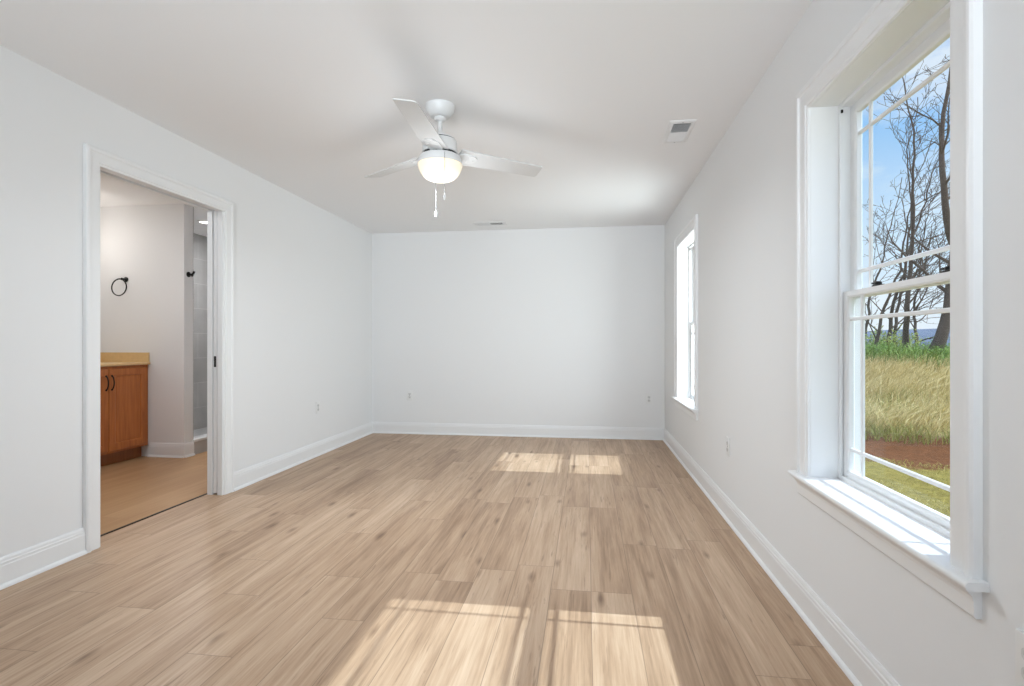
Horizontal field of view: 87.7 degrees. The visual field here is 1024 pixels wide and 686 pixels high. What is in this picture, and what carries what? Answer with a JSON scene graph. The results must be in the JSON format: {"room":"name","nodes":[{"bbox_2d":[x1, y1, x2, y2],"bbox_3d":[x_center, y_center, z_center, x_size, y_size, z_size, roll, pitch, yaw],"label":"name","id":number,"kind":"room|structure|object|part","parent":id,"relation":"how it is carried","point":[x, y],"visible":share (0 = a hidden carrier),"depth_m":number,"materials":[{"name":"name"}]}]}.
{"room":"empty bedroom","nodes":[
{"label":"empty bedroom","id":0,"kind":"room"},
{"bbox_2d":[100,204,192,455],"bbox_3d":[-3.601,-0.090,5.240,0.930,2.500,0.115,0,0,8],"label":"wall partition","id":1,"kind":"structure","parent":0,"point":[151,246],"depth_m":5.17,"materials":[{"name":"white paint"}]},
{"bbox_2d":[111,277,127,295],"bbox_3d":[-3.806,-0.549,5.183,0.171,0.190,0.054,0,0,8],"label":"towel ring","id":2,"kind":"object","parent":1,"relation":"attached to","point":[125,279],"visible":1,"depth_m":5.17,"materials":[{"name":"black metal"}]},
{"bbox_2d":[147,441,194,457],"bbox_3d":[-3.312,1.032,5.186,0.396,0.135,0.141,0,0,8],"label":"baseboard","id":3,"kind":"structure","parent":1,"relation":"attached to","point":[165,450],"depth_m":5.13,"materials":[{"name":"white paint"}]},
{"bbox_2d":[186,271,194,276],"bbox_3d":[-3.104,-0.668,5.167,0.074,0.058,0.052,0,0,8],"label":"robe hook","id":4,"kind":"object","parent":1,"relation":"attached to","point":[188,274],"visible":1,"depth_m":5.16,"materials":[{"name":"black metal"}]},
{"bbox_2d":[0,45,371,557],"bbox_3d":[-2.403,-0.090,2.070,0.115,2.500,9.270,0,0,8],"label":"wall","id":5,"kind":"structure","parent":0,"point":[303,271],"depth_m":2.86,"materials":[{"name":"white paint"}]},
{"bbox_2d":[83,143,233,552],"bbox_3d":[-2.152,0.028,3.770,0.142,2.144,1.972,0,0,8],"label":"door frame","id":6,"kind":"structure","parent":5,"relation":"in","point":[97,162],"depth_m":3.35,"materials":[{"name":"white paint"}]},
{"bbox_2d":[0,422,372,589],"bbox_3d":[-2.333,1.032,2.060,0.026,0.135,9.030,0,0,8],"label":"baseboard","id":7,"kind":"structure","parent":5,"relation":"attached to","point":[21,565],"depth_m":2.75,"materials":[{"name":"white paint"}]},
{"bbox_2d":[316,401,319,413],"bbox_3d":[-1.898,0.630,5.215,0.009,0.116,0.072,0,0,8],"label":"wall outlet","id":8,"kind":"object","parent":5,"relation":"attached to","point":[318,402],"visible":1,"depth_m":5.22,"materials":[{"name":"white plastic"}]},
{"bbox_2d":[193,207,206,439],"bbox_3d":[-3.485,-0.119,6.066,0.930,2.439,1.555,0,0,8],"label":"wall","id":9,"kind":"structure","parent":0,"point":[199,241],"depth_m":6.60,"materials":[{"name":"grey tile"}]},
{"bbox_2d":[0,0,812,236],"bbox_3d":[-1.647,-1.390,1.988,5.905,0.100,9.320,0,0,8],"label":"ceiling","id":10,"kind":"structure","parent":0,"point":[298,95],"depth_m":2.78,"materials":[{"name":"white paint"}]},
{"bbox_2d":[197,220,206,223],"bbox_3d":[-3.391,-1.337,5.909,0.184,0.006,0.184,0,0,8],"label":"recessed light","id":11,"kind":"object","parent":10,"relation":"in","point":[198,221],"visible":0.58,"depth_m":5.87,"materials":[{"name":"white paint"}]},
{"bbox_2d":[365,98,541,216],"bbox_3d":[-0.441,-1.042,2.911,1.136,0.597,1.121,0,0,8],"label":"ceiling fan","id":12,"kind":"object","parent":10,"relation":"hanging from","point":[439,161],"visible":1,"depth_m":2.96,"materials":[{"name":"white plastic"}]},
{"bbox_3d":[-0.700,-1.074,3.271,0.566,0.039,0.142,0,0,41],"label":"blade","id":13,"kind":"part","parent":12,"relation":"part of","materials":[{"name":"white"}]},
{"bbox_3d":[-0.454,-1.074,2.633,0.148,0.039,0.567,0,0,8],"label":"blade","id":14,"kind":"part","parent":12,"relation":"part of","materials":[{"name":"white"}]},
{"bbox_3d":[-0.407,-0.962,3.016,0.250,0.091,0.250,0,0,8],"label":"lamp shade","id":15,"kind":"part","parent":12,"relation":"part of","materials":[{"name":"beige glass"}]},
{"bbox_3d":[-0.071,-1.074,3.210,0.566,0.039,0.142,0,0,-30],"label":"blade","id":16,"kind":"part","parent":12,"relation":"part of","materials":[{"name":"white"}]},
{"bbox_2d":[473,221,506,225],"bbox_3d":[-0.246,-1.335,5.972,0.360,0.010,0.160,0,0,8],"label":"ceiling vent","id":17,"kind":"object","parent":10,"relation":"in","point":[498,222],"visible":1,"depth_m":5.95,"materials":[{"name":"grey metal"}]},
{"bbox_2d":[662,119,696,142],"bbox_3d":[1.056,-1.335,3.381,0.160,0.010,0.360,0,0,8],"label":"ceiling vent","id":18,"kind":"object","parent":10,"relation":"in","point":[678,131],"visible":1,"depth_m":3.36,"materials":[{"name":"white metal"}]},
{"bbox_2d":[0,427,853,685],"bbox_3d":[-1.730,1.110,2.010,5.735,0.100,9.100,0,0,8],"label":"floor","id":19,"kind":"structure","parent":0,"point":[374,559],"depth_m":2.45,"materials":[{"name":"brown wood"}]},
{"bbox_2d":[100,364,147,466],"bbox_3d":[-3.886,0.653,4.412,0.591,0.893,1.597,0,0,8],"label":"vanity cabinet","id":20,"kind":"object","parent":19,"relation":"on","point":[123,389],"visible":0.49,"depth_m":4.88,"materials":[{"name":"brown wood"}]},
{"bbox_3d":[-3.611,0.599,4.522,0.020,0.733,0.407,0,0,8],"label":"door","id":21,"kind":"part","parent":20,"relation":"part of","materials":[{"name":"brown wood"}]},
{"bbox_3d":[-3.556,0.355,4.752,0.032,0.142,0.018,0,0,8],"label":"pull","id":22,"kind":"part","parent":20,"relation":"part of","materials":[{"name":"black metal"}]},
{"bbox_2d":[100,352,149,366],"bbox_3d":[-3.897,0.149,4.409,0.571,0.115,1.607,0,0,8],"label":"countertop","id":23,"kind":"structure","parent":20,"relation":"on","point":[106,358],"depth_m":5.17,"materials":[{"name":"beige laminate"}]},
{"bbox_3d":[-3.553,0.599,4.931,0.020,0.733,0.407,0,0,8],"label":"door","id":24,"kind":"part","parent":20,"relation":"part of","materials":[{"name":"brown wood"}]},
{"bbox_2d":[100,493,206,536],"bbox_3d":[-2.294,1.113,3.390,0.016,0.034,1.115,0,0,8],"label":"threshold","id":25,"kind":"object","parent":19,"relation":"on","point":[205,493],"visible":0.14,"depth_m":3.37,"materials":[{"name":"black metal"}]},
{"bbox_2d":[193,434,206,453],"bbox_3d":[-3.078,1.025,6.003,0.134,0.150,1.543,0,0,8],"label":"curb","id":26,"kind":"object","parent":19,"relation":"on","point":[200,442],"visible":0.19,"depth_m":5.35,"materials":[{"name":"grey tile"}]},
{"bbox_2d":[372,225,664,427],"bbox_3d":[0.044,-0.090,6.346,3.770,2.500,0.120,0,0,8],"label":"wall","id":27,"kind":"structure","parent":0,"point":[547,326],"depth_m":6.28,"materials":[{"name":"white paint"}]},
{"bbox_2d":[407,391,412,399],"bbox_3d":[-1.240,0.637,6.461,0.072,0.116,0.009,0,0,8],"label":"wall outlet","id":28,"kind":"object","parent":27,"relation":"attached to","point":[409,393],"visible":1,"depth_m":6.46,"materials":[{"name":"white plastic"}]},
{"bbox_2d":[372,422,663,439],"bbox_3d":[0.006,1.032,6.277,3.485,0.135,0.026,0,0,8],"label":"baseboard","id":29,"kind":"structure","parent":27,"relation":"attached to","point":[632,433],"depth_m":6.26,"materials":[{"name":"white paint"}]},
{"bbox_2d":[646,394,651,403],"bbox_3d":[1.560,0.637,6.067,0.072,0.116,0.009,0,0,8],"label":"wall outlet","id":30,"kind":"object","parent":27,"relation":"attached to","point":[648,396],"visible":1,"depth_m":6.06,"materials":[{"name":"white plastic"}]},
{"bbox_2d":[665,0,1023,685],"bbox_3d":[1.189,0.180,1.565,0.170,3.040,9.270,0,0,8],"label":"wall","id":31,"kind":"structure","parent":0,"point":[743,198],"depth_m":2.15,"materials":[{"name":"white paint"}]},
{"bbox_2d":[671,214,698,420],"bbox_3d":[1.613,-0.202,4.731,0.224,1.640,1.068,0,0,8],"label":"window","id":32,"kind":"structure","parent":31,"relation":"in","point":[685,397],"depth_m":5.13,"materials":[{"name":"white paint"}]},
{"bbox_3d":[1.583,0.538,4.736,0.163,0.020,1.068,0,0,8],"label":"sill","id":33,"kind":"part","parent":32,"relation":"part of","materials":[{"name":"white paint"}]},
{"bbox_3d":[1.687,-0.200,4.721,0.076,1.456,0.840,0,0,8],"label":"frame","id":34,"kind":"part","parent":32,"relation":"part of","materials":[{"name":"white plastic"}]},
{"bbox_3d":[1.675,0.161,4.723,0.027,0.718,0.812,0,0,8],"label":"sash","id":35,"kind":"part","parent":32,"relation":"part of","materials":[{"name":"white plastic"}]},
{"bbox_2d":[726,436,729,456],"bbox_3d":[1.346,0.645,3.325,0.009,0.116,0.072,0,0,8],"label":"wall outlet","id":36,"kind":"object","parent":31,"relation":"attached to","point":[727,438],"visible":1,"depth_m":3.31,"materials":[{"name":"white plastic"}]},
{"bbox_2d":[663,428,900,685],"bbox_3d":[1.092,1.032,1.578,0.026,0.135,9.030,0,0,8],"label":"baseboard","id":37,"kind":"structure","parent":31,"relation":"attached to","point":[854,659],"depth_m":2.18,"materials":[{"name":"white paint"}]},
{"bbox_2d":[787,0,989,618],"bbox_3d":[1.185,-0.202,1.683,0.224,1.640,1.056,0,0,8],"label":"window","id":38,"kind":"structure","parent":31,"relation":"in","point":[892,37],"depth_m":1.73,"materials":[{"name":"white paint"}]},
{"bbox_3d":[1.155,0.538,1.688,0.163,0.020,1.056,0,0,8],"label":"sill","id":39,"kind":"part","parent":38,"relation":"part of","materials":[{"name":"white paint"}]},
{"bbox_3d":[1.258,-0.200,1.673,0.076,1.456,0.828,0,0,8],"label":"frame","id":40,"kind":"part","parent":38,"relation":"part of","materials":[{"name":"white plastic"}]},
{"bbox_3d":[1.247,0.161,1.675,0.027,0.718,0.800,0,0,8],"label":"sash","id":41,"kind":"part","parent":38,"relation":"part of","materials":[{"name":"white plastic"}]},
{"bbox_2d":[850,295,949,491],"bbox_3d":[1.249,0.158,1.675,0.012,0.664,0.736,0,0,8],"label":"grille","id":42,"kind":"object","parent":38,"relation":"attached to","point":[861,477],"depth_m":1.95,"materials":[{"name":"white plastic"}]},
{"bbox_3d":[1.274,-0.544,1.671,0.027,0.744,0.800,0,0,8],"label":"sash","id":43,"kind":"part","parent":38,"relation":"part of","materials":[{"name":"white plastic"}]},
{"bbox_2d":[858,61,949,286],"bbox_3d":[1.276,-0.538,1.671,0.012,0.692,0.738,0,0,8],"label":"grille","id":44,"kind":"object","parent":38,"relation":"attached to","point":[868,101],"depth_m":1.95,"materials":[{"name":"white plastic"}]},
{"bbox_2d":[1015,628,1023,685],"bbox_3d":[1.028,0.642,1.057,0.009,0.116,0.072,0,0,8],"label":"wall outlet","id":45,"kind":"object","parent":31,"relation":"attached to","point":[1019,635],"visible":1,"depth_m":1.08,"materials":[{"name":"white plastic"}]},
{"label":"outside","id":46,"kind":"structure","parent":0,"visible":0},
{"bbox_2d":[865,369,949,516],"bbox_3d":[34.888,1.155,28.926,58.955,1.160,83.000,0,0,8],"label":"ground","id":47,"kind":"structure","parent":46,"point":[926,454],"depth_m":7.27,"materials":[{"name":"plant"}]},
{"bbox_2d":[865,324,900,347],"bbox_3d":[12.716,0.008,18.481,1.582,1.332,2.010,0,0,30],"label":"shrub","id":48,"kind":"object","parent":47,"relation":"on","point":[866,337],"visible":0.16,"depth_m":18.30,"materials":[{"name":"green plant"}]},
{"bbox_2d":[865,340,900,359],"bbox_3d":[10.301,0.277,15.346,1.885,0.818,1.426,0,0,-23],"label":"shrub","id":49,"kind":"object","parent":47,"relation":"on","point":[869,345],"visible":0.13,"depth_m":15.11,"materials":[{"name":"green plant"}]},
{"bbox_2d":[862,167,928,338],"bbox_3d":[12.943,-2.763,18.791,3.776,7.018,3.781,0,0,8],"label":"bare tree","id":50,"kind":"object","parent":47,"relation":"on","point":[883,256],"visible":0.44,"depth_m":18.92,"materials":[{"name":"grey plant"}]},
{"bbox_2d":[870,324,923,347],"bbox_3d":[12.632,0.027,17.415,1.869,1.312,1.470,0,0,8],"label":"shrub","id":51,"kind":"object","parent":47,"relation":"on","point":[899,334],"visible":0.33,"depth_m":17.40,"materials":[{"name":"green plant"}]},
{"bbox_2d":[862,67,949,353],"bbox_3d":[12.117,-4.759,14.594,3.974,11.144,3.350,0,0,8],"label":"bare tree","id":52,"kind":"object","parent":47,"relation":"on","point":[943,329],"visible":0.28,"depth_m":14.88,"materials":[{"name":"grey plant"}]},
{"bbox_2d":[862,116,949,344],"bbox_3d":[13.240,-3.422,17.322,3.443,8.286,3.554,0,0,-44],"label":"bare tree","id":53,"kind":"object","parent":47,"relation":"on","point":[895,298],"visible":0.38,"depth_m":17.40,"materials":[{"name":"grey plant"}]},
{"bbox_2d":[865,351,949,437],"bbox_3d":[8.681,0.912,11.598,12.640,1.436,7.526,0,0,36],"label":"meadow grass","id":54,"kind":"structure","parent":47,"relation":"on","point":[894,375],"depth_m":11.22,"materials":[{"name":"beige plant"}]},
{"bbox_2d":[865,387,949,444],"bbox_3d":[7.376,1.256,10.015,12.231,0.835,4.149,0,0,35],"label":"grass","id":55,"kind":"structure","parent":47,"relation":"on","point":[873,427],"depth_m":9.02,"materials":[{"name":"green plant"}]},
{"bbox_2d":[865,100,949,345],"bbox_3d":[12.202,-3.332,15.997,3.901,8.149,2.527,0,0,22],"label":"bare tree","id":56,"kind":"object","parent":47,"relation":"on","point":[883,310],"visible":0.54,"depth_m":16.44,"materials":[{"name":"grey plant"}]},
{"bbox_2d":[865,456,949,515],"bbox_3d":[3.937,1.630,5.125,7.632,0.219,6.069,0,0,36],"label":"grass","id":57,"kind":"structure","parent":47,"relation":"on","point":[887,460],"depth_m":6.30,"materials":[{"name":"green plant"}]},
{"bbox_2d":[865,341,949,369],"bbox_3d":[11.233,0.330,15.647,12.979,0.837,5.817,0,0,38],"label":"undergrowth","id":58,"kind":"object","parent":47,"relation":"on","point":[892,353],"visible":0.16,"depth_m":14.12,"materials":[{"name":"green plant"}]},
{"bbox_2d":[868,65,947,342],"bbox_3d":[13.716,-4.416,18.175,2.803,10.264,2.425,0,0,-20],"label":"bare tree","id":59,"kind":"object","parent":47,"relation":"on","point":[896,327],"visible":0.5,"depth_m":18.24,"materials":[{"name":"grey plant"}]},
{"bbox_2d":[877,56,949,347],"bbox_3d":[12.604,-4.359,15.860,3.405,10.264,2.540,0,0,-36],"label":"bare tree","id":60,"kind":"object","parent":47,"relation":"on","point":[905,335],"visible":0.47,"depth_m":15.90,"materials":[{"name":"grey plant"}]},
{"bbox_2d":[896,344,949,362],"bbox_3d":[11.481,0.365,14.233,1.290,0.686,1.860,0,0,-25],"label":"shrub","id":61,"kind":"object","parent":47,"relation":"on","point":[916,347],"visible":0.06,"depth_m":14.34,"materials":[{"name":"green plant"}]},
{"bbox_2d":[897,157,949,346],"bbox_3d":[16.378,-3.167,20.429,3.639,7.843,2.592,0,0,-43],"label":"bare tree","id":62,"kind":"object","parent":47,"relation":"on","point":[933,298],"visible":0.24,"depth_m":20.43,"materials":[{"name":"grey plant"}]},
{"bbox_2d":[914,337,949,350],"bbox_3d":[12.795,0.201,15.342,2.032,0.999,1.725,0,0,37],"label":"shrub","id":63,"kind":"object","parent":47,"relation":"on","point":[924,337],"visible":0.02,"depth_m":15.67,"materials":[{"name":"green plant"}]},
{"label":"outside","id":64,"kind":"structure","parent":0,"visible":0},
{"bbox_2d":[865,328,949,348],"bbox_3d":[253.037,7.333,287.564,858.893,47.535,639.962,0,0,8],"label":"hill","id":65,"kind":"structure","parent":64,"point":[927,333],"depth_m":417.75,"materials":[{"name":"blue"}]}
]}

